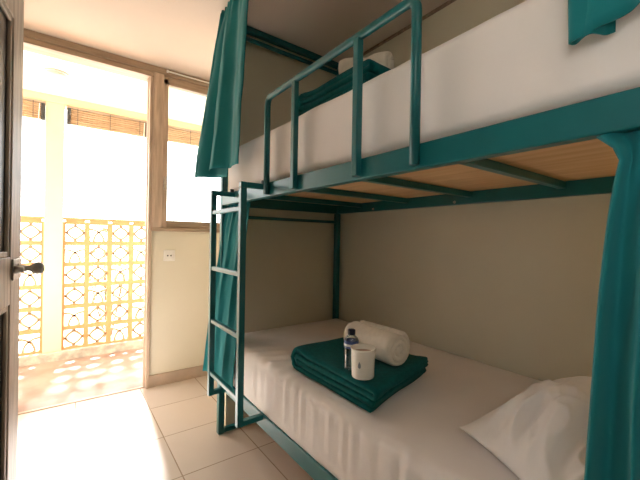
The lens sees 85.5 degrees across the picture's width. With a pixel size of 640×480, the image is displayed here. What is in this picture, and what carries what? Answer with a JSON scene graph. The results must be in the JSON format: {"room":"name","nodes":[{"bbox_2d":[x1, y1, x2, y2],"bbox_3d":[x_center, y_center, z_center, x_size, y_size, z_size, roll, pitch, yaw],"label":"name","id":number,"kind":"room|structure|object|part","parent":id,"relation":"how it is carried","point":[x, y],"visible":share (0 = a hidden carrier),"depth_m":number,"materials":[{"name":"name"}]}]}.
{"room":"dormitory","nodes":[
{"label":"dormitory","id":0,"kind":"room"},
{"bbox_2d":[42,101,64,352],"bbox_3d":[-2.481,-0.113,3.226,0.139,2.282,0.140,1,0,-36],"label":"pillar","id":1,"kind":"structure","parent":0,"point":[55,113],"depth_m":3.17,"materials":[{"name":"yellow paint"}]},
{"bbox_2d":[19,339,142,366],"bbox_3d":[-2.025,1.144,3.568,6.200,0.218,0.160,1,0,-36],"label":"wall","id":2,"kind":"structure","parent":0,"point":[32,359],"depth_m":3.28,"materials":[{"name":"beige paint"}]},
{"bbox_2d":[19,216,43,355],"bbox_3d":[-3.078,0.398,2.788,1.330,1.242,0.094,1,0,-36],"label":"screen","id":3,"kind":"object","parent":2,"relation":"on","point":[24,219],"visible":0.46,"depth_m":3.12,"materials":[{"name":"yellow concrete"}]},
{"bbox_2d":[61,217,144,349],"bbox_3d":[-1.513,0.422,3.941,2.280,1.242,0.094,1,0,-36],"label":"screen","id":4,"kind":"object","parent":2,"relation":"on","point":[86,284],"visible":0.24,"depth_m":3.44,"materials":[{"name":"yellow concrete"}]},
{"bbox_2d":[23,89,201,130],"bbox_3d":[-1.990,-1.281,3.571,6.200,0.070,0.140,1,0,-36],"label":"beam","id":5,"kind":"structure","parent":0,"point":[26,93],"depth_m":3.35,"materials":[{"name":"yellow paint"}]},
{"bbox_2d":[22,97,45,139],"bbox_3d":[-2.766,-1.068,2.920,0.703,0.381,0.073,1,0,-36],"label":"bamboo blind","id":6,"kind":"object","parent":5,"relation":"hanging from","point":[32,108],"visible":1,"depth_m":3.08,"materials":[{"name":"brown wood"}]},
{"bbox_3d":[-2.767,-1.247,2.925,0.703,0.022,0.040,1,0,-36],"label":"head rail","id":7,"kind":"part","parent":6,"relation":"part of","materials":[{"name":"beige wood"}]},
{"bbox_3d":[-2.512,-1.049,3.072,0.011,0.351,0.044,1,0,30],"label":"pull cord","id":8,"kind":"part","parent":6,"relation":"part of","materials":[{"name":"white fabric"}]},
{"bbox_2d":[67,105,146,155],"bbox_3d":[-2.079,-1.057,3.426,0.690,0.381,0.073,1,0,-36],"label":"bamboo blind","id":9,"kind":"object","parent":5,"relation":"hanging from","point":[76,116],"visible":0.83,"depth_m":3.40,"materials":[{"name":"brown wood"}]},
{"bbox_3d":[-2.080,-1.237,3.431,0.690,0.022,0.040,1,0,-36],"label":"head rail","id":10,"kind":"part","parent":9,"relation":"part of","materials":[{"name":"brown wood"}]},
{"bbox_2d":[168,125,200,146],"bbox_3d":[-1.459,-1.048,3.882,0.770,0.381,0.073,1,0,-36],"label":"bamboo blind","id":11,"kind":"object","parent":5,"relation":"hanging from","point":[179,135],"visible":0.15,"depth_m":3.84,"materials":[{"name":"brown wood"}]},
{"bbox_3d":[-1.460,-1.227,3.887,0.770,0.022,0.040,1,0,-36],"label":"head rail","id":12,"kind":"part","parent":11,"relation":"part of","materials":[{"name":"beige wood"}]},
{"bbox_2d":[17,348,313,479],"bbox_3d":[-0.270,1.218,1.185,6.200,0.140,5.800,1,0,-36],"label":"floor","id":13,"kind":"structure","parent":0,"point":[166,431],"depth_m":2.04,"materials":[{"name":"beige tile"}]},
{"bbox_2d":[216,0,639,479],"bbox_3d":[0.357,-0.065,1.494,0.924,2.446,2.023,1,0,-36],"label":"bunk bed","id":14,"kind":"object","parent":13,"relation":"on","point":[554,153],"visible":0.62,"depth_m":1.19,"materials":[{"name":"teal paint"}]},
{"bbox_2d":[194,0,248,177],"bbox_3d":[-0.507,-0.811,1.859,0.525,0.955,0.105,1,0,43],"label":"curtain","id":15,"kind":"object","parent":14,"relation":"hanging from","point":[219,142],"visible":1,"depth_m":1.83,"materials":[{"name":"teal fabric"}]},
{"bbox_3d":[-0.570,-0.064,2.045,0.036,2.410,0.036,1,0,-36],"label":"post","id":16,"kind":"part","parent":14,"relation":"part of","materials":[{"name":"metal"}]},
{"bbox_2d":[203,201,250,387],"bbox_3d":[-0.526,0.282,1.934,0.124,1.005,0.392,1,0,-36],"label":"curtain","id":17,"kind":"object","parent":14,"relation":"hanging from","point":[226,284],"visible":0.68,"depth_m":1.92,"materials":[{"name":"teal fabric"}]},
{"bbox_2d":[207,180,262,427],"bbox_3d":[-0.416,0.271,1.691,0.125,1.087,0.398,1,0,-36],"label":"ladder","id":18,"kind":"object","parent":14,"relation":"attached to","point":[238,395],"visible":0.96,"depth_m":1.54,"materials":[{"name":"metal"}]},
{"bbox_3d":[-0.565,0.289,1.811,0.028,1.045,0.028,1,0,-36],"label":"ladder rail","id":19,"kind":"part","parent":18,"relation":"part of","materials":[{"name":"metal"}]},
{"bbox_3d":[-0.345,0.293,1.514,0.028,1.045,0.028,1,0,-36],"label":"ladder rail","id":20,"kind":"part","parent":18,"relation":"part of","materials":[{"name":"metal"}]},
{"bbox_3d":[0.003,0.835,1.246,0.033,0.069,1.951,1,0,-36],"label":"rail","id":21,"kind":"part","parent":14,"relation":"part of","materials":[{"name":"teal metal"}]},
{"bbox_3d":[-0.202,-1.282,2.298,0.900,0.035,0.036,1,0,-36],"label":"canopy rail","id":22,"kind":"part","parent":14,"relation":"part of","materials":[{"name":"teal metal"}]},
{"bbox_3d":[-0.219,-0.229,2.300,0.828,0.065,0.030,1,0,-36],"label":"rail","id":23,"kind":"part","parent":14,"relation":"part of","materials":[{"name":"teal metal"}]},
{"bbox_3d":[0.126,-0.053,2.557,0.036,2.410,0.036,1,0,-36],"label":"post","id":24,"kind":"part","parent":14,"relation":"part of","materials":[{"name":"teal metal"}]},
{"bbox_3d":[0.005,-0.422,1.223,0.027,0.444,0.844,1,0,-36],"label":"guard rail","id":25,"kind":"part","parent":14,"relation":"part of","materials":[{"name":"teal metal"}]},
{"bbox_2d":[233,318,540,479],"bbox_3d":[0.344,0.696,1.499,0.881,0.264,1.929,1,0,-36],"label":"mattress","id":26,"kind":"object","parent":14,"relation":"on","point":[415,434],"visible":0.55,"depth_m":1.22,"materials":[{"name":"white fabric"}]},
{"bbox_2d":[291,337,427,412],"bbox_3d":[0.192,0.510,1.429,0.423,0.101,0.520,1,0,-36],"label":"folded blanket","id":27,"kind":"object","parent":26,"relation":"on","point":[322,362],"visible":0.71,"depth_m":1.30,"materials":[{"name":"teal fabric"}]},
{"bbox_2d":[344,328,358,370],"bbox_3d":[0.114,0.398,1.264,0.056,0.145,0.055,1,0,-36],"label":"water bottle","id":28,"kind":"object","parent":27,"relation":"on","point":[348,342],"visible":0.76,"depth_m":1.26,"materials":[{"name":"clear plastic"}]},
{"bbox_2d":[351,344,375,379],"bbox_3d":[0.149,0.421,1.199,0.087,0.100,0.087,1,0,-36],"label":"cup","id":29,"kind":"object","parent":27,"relation":"on","point":[362,355],"visible":1,"depth_m":1.17,"materials":[{"name":"white ceramic"}]},
{"bbox_2d":[343,320,409,365],"bbox_3d":[0.222,0.406,1.379,0.130,0.122,0.284,1,0,-36],"label":"rolled towel","id":30,"kind":"object","parent":27,"relation":"on","point":[392,345],"visible":0.82,"depth_m":1.29,"materials":[{"name":"white fabric"}]},
{"bbox_2d":[459,376,591,479],"bbox_3d":[0.734,0.485,0.972,0.754,0.177,0.383,1,0,-26],"label":"pillow","id":31,"kind":"object","parent":26,"relation":"on","point":[540,433],"visible":0.7,"depth_m":0.86,"materials":[{"name":"white fabric"}]},
{"bbox_3d":[0.021,-0.223,1.244,0.033,0.065,1.951,1,0,-36],"label":"rail","id":32,"kind":"part","parent":14,"relation":"part of","materials":[{"name":"teal metal"}]},
{"bbox_2d":[229,0,639,190],"bbox_3d":[0.366,-0.387,1.499,0.852,0.254,1.929,1,0,-36],"label":"mattress","id":33,"kind":"object","parent":14,"relation":"on","point":[519,62],"visible":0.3,"depth_m":0.81,"materials":[{"name":"white fabric"}]},
{"bbox_2d":[298,59,390,116],"bbox_3d":[0.208,-0.571,1.455,0.453,0.106,0.476,1,0,-36],"label":"folded towel","id":34,"kind":"object","parent":33,"relation":"on","point":[341,84],"visible":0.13,"depth_m":1.28,"materials":[{"name":"teal fabric"}]},
{"bbox_2d":[338,51,393,73],"bbox_3d":[0.178,-0.660,1.339,0.222,0.102,0.103,1,0,28],"label":"rolled towel","id":35,"kind":"object","parent":34,"relation":"on","point":[385,58],"visible":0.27,"depth_m":1.28,"materials":[{"name":"white fabric"}]},
{"bbox_3d":[0.719,-0.212,1.758,0.033,0.065,1.951,1,0,-36],"label":"rail","id":36,"kind":"part","parent":14,"relation":"part of","materials":[{"name":"teal metal"}]},
{"bbox_2d":[568,0,639,44],"bbox_3d":[0.524,-0.805,0.504,0.050,0.924,0.265,1,0,-31],"label":"curtain","id":37,"kind":"object","parent":14,"relation":"hanging from","point":[585,17],"visible":1,"depth_m":0.58,"materials":[{"name":"teal fabric"}]},
{"bbox_2d":[584,130,639,479],"bbox_3d":[0.541,0.312,0.499,0.107,1.026,0.282,1,0,-38],"label":"curtain","id":38,"kind":"object","parent":14,"relation":"hanging from","point":[613,432],"visible":1,"depth_m":0.57,"materials":[{"name":"teal fabric"}]},
{"bbox_2d":[149,231,219,375],"bbox_3d":[-1.343,-0.097,2.668,6.200,2.447,0.100,1,0,-36],"label":"wall","id":39,"kind":"structure","parent":0,"point":[179,288],"depth_m":2.77,"materials":[{"name":"beige paint"}]},
{"bbox_2d":[18,37,153,414],"bbox_3d":[-1.665,-0.079,2.424,0.862,2.402,0.130,1,0,-36],"label":"door frame","id":40,"kind":"structure","parent":39,"relation":"in","point":[29,44],"depth_m":2.62,"materials":[{"name":"brown wood"}]},
{"bbox_2d":[24,28,208,87],"bbox_3d":[-1.185,-1.295,2.744,1.985,0.044,0.135,1,0,-36],"label":"trim","id":41,"kind":"structure","parent":39,"relation":"attached to","point":[27,33],"depth_m":2.43,"materials":[{"name":"brown wood"}]},
{"bbox_2d":[163,250,174,260],"bbox_3d":[-1.183,0.122,2.718,0.086,0.086,0.014,1,0,-36],"label":"wall socket","id":42,"kind":"object","parent":39,"relation":"attached to","point":[168,255],"visible":1,"depth_m":2.71,"materials":[{"name":"white plastic"}]},
{"bbox_2d":[149,365,206,387],"bbox_3d":[-0.855,1.089,2.974,1.123,0.090,0.012,1,0,-36],"label":"baseboard","id":43,"kind":"structure","parent":39,"relation":"attached to","point":[197,371],"depth_m":2.75,"materials":[{"name":"beige tile"}]},
{"bbox_2d":[151,72,219,232],"bbox_3d":[-0.903,-0.666,2.949,0.972,1.205,0.155,1,0,-36],"label":"window","id":44,"kind":"structure","parent":39,"relation":"in","point":[162,83],"depth_m":2.66,"materials":[{"name":"brown wood"}]},
{"bbox_3d":[-1.216,-0.675,2.708,0.037,1.153,0.052,1,0,-36],"label":"sash","id":45,"kind":"part","parent":44,"relation":"part of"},
{"bbox_3d":[-0.920,-0.079,2.960,0.972,0.030,0.130,1,0,-36],"label":"sill","id":46,"kind":"part","parent":44,"relation":"part of","materials":[{"name":"brown wood"}]},
{"bbox_3d":[-0.875,-1.235,2.950,0.860,0.066,0.052,1,0,-36],"label":"sash","id":47,"kind":"part","parent":44,"relation":"part of","materials":[{"name":"brown wood"}]},
{"bbox_3d":[-0.895,-0.120,2.952,0.783,0.054,0.052,1,0,-36],"label":"sash","id":48,"kind":"part","parent":44,"relation":"part of","materials":[{"name":"brown wood"}]},
{"bbox_2d":[166,70,208,83],"bbox_3d":[-0.834,-1.290,2.904,0.846,0.022,0.024,1,0,-36],"label":"curtain rod","id":49,"kind":"object","parent":39,"relation":"attached to","point":[167,71],"visible":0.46,"depth_m":2.73,"materials":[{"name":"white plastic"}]},
{"bbox_2d":[23,0,448,125],"bbox_3d":[-0.274,-1.361,1.244,6.200,0.157,5.960,1,0,-36],"label":"ceiling","id":50,"kind":"structure","parent":0,"point":[179,36],"depth_m":2.18,"materials":[{"name":"beige paint"}]},
{"bbox_2d":[43,68,68,78],"bbox_3d":[-2.075,-1.301,2.725,0.164,0.030,0.164,1,0,-36],"label":"recessed light","id":51,"kind":"object","parent":50,"relation":"in","point":[52,72],"visible":1,"depth_m":2.69,"materials":[{"name":"beige"}]},
{"bbox_2d":[224,34,336,425],"bbox_3d":[-0.242,-0.078,2.404,0.850,2.447,0.090,1,0,-36],"label":"wall partition","id":52,"kind":"structure","parent":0,"point":[289,278],"depth_m":2.32,"materials":[{"name":"beige paint"}]},
{"bbox_2d":[339,0,610,380],"bbox_3d":[0.998,-0.055,1.538,0.120,2.447,4.695,1,0,-36],"label":"wall","id":53,"kind":"structure","parent":0,"point":[512,286],"depth_m":1.70,"materials":[{"name":"beige paint"}]},
{"bbox_2d":[363,0,455,55],"bbox_3d":[1.250,-1.267,1.107,0.014,0.014,3.730,1,0,-36],"label":"trim","id":54,"kind":"structure","parent":53,"relation":"attached to","point":[449,2],"depth_m":2.10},
{"bbox_3d":[-0.864,-0.093,0.104,0.730,2.707,4.595,1,0,-36],"label":"wall","id":55,"kind":"structure","parent":0,"visible":0},
{"bbox_2d":[0,0,44,479],"bbox_3d":[-0.853,0.113,0.888,0.114,2.028,0.867,1,0,-30],"label":"door","id":56,"kind":"structure","parent":55,"relation":"in","point":[11,11],"depth_m":1.15,"materials":[{"name":"brown wood"}]},
{"bbox_3d":[-0.897,0.563,0.872,0.010,0.690,0.610,1,0,-30],"label":"panel","id":57,"kind":"part","parent":56,"relation":"part of","materials":[{"name":"brown wood"}]},
{"bbox_3d":[-0.882,-0.334,0.870,0.010,0.785,0.610,1,0,-30],"label":"panel","id":58,"kind":"part","parent":56,"relation":"part of","materials":[{"name":"brown wood"}]},
{"bbox_3d":[-0.888,0.563,0.877,0.010,0.690,0.610,1,0,-30],"label":"moulding","id":59,"kind":"part","parent":56,"relation":"part of","materials":[{"name":"brown wood"}]},
{"bbox_3d":[-0.889,0.138,0.872,0.036,0.160,0.610,1,0,-30],"label":"rail","id":60,"kind":"part","parent":56,"relation":"part of","materials":[{"name":"brown wood"}]},
{"bbox_3d":[-0.873,-0.334,0.875,0.010,0.785,0.610,1,0,-30],"label":"moulding","id":61,"kind":"part","parent":56,"relation":"part of","materials":[{"name":"brown wood"}]},
{"bbox_3d":[-0.873,-0.814,0.869,0.036,0.175,0.610,1,0,-30],"label":"rail","id":62,"kind":"part","parent":56,"relation":"part of","materials":[{"name":"brown wood"}]},
{"bbox_3d":[-1.051,0.100,1.200,0.006,0.072,0.103,1,0,-30],"label":"lock plate","id":63,"kind":"part","parent":56,"relation":"part of","materials":[{"name":"silver metal"}]},
{"bbox_3d":[-1.024,0.100,1.224,0.080,0.046,0.048,1,0,-36],"label":"handle","id":64,"kind":"part","parent":56,"relation":"part of","materials":[{"name":"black metal"}]},
{"label":"outside","id":65,"kind":"structure","parent":0,"visible":0},
{"bbox_2d":[19,253,144,351],"bbox_3d":[-5.359,1.259,7.250,28.000,0.100,42.000,1,0,-36],"label":"ground","id":66,"kind":"structure","parent":65,"point":[74,274],"depth_m":7.16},
{"bbox_2d":[82,217,134,336],"bbox_3d":[-2.696,0.458,4.453,0.633,1.568,0.327,1,0,-36],"label":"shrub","id":67,"kind":"object","parent":66,"relation":"on","point":[120,291],"visible":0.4,"depth_m":4.46,"materials":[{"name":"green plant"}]}
]}

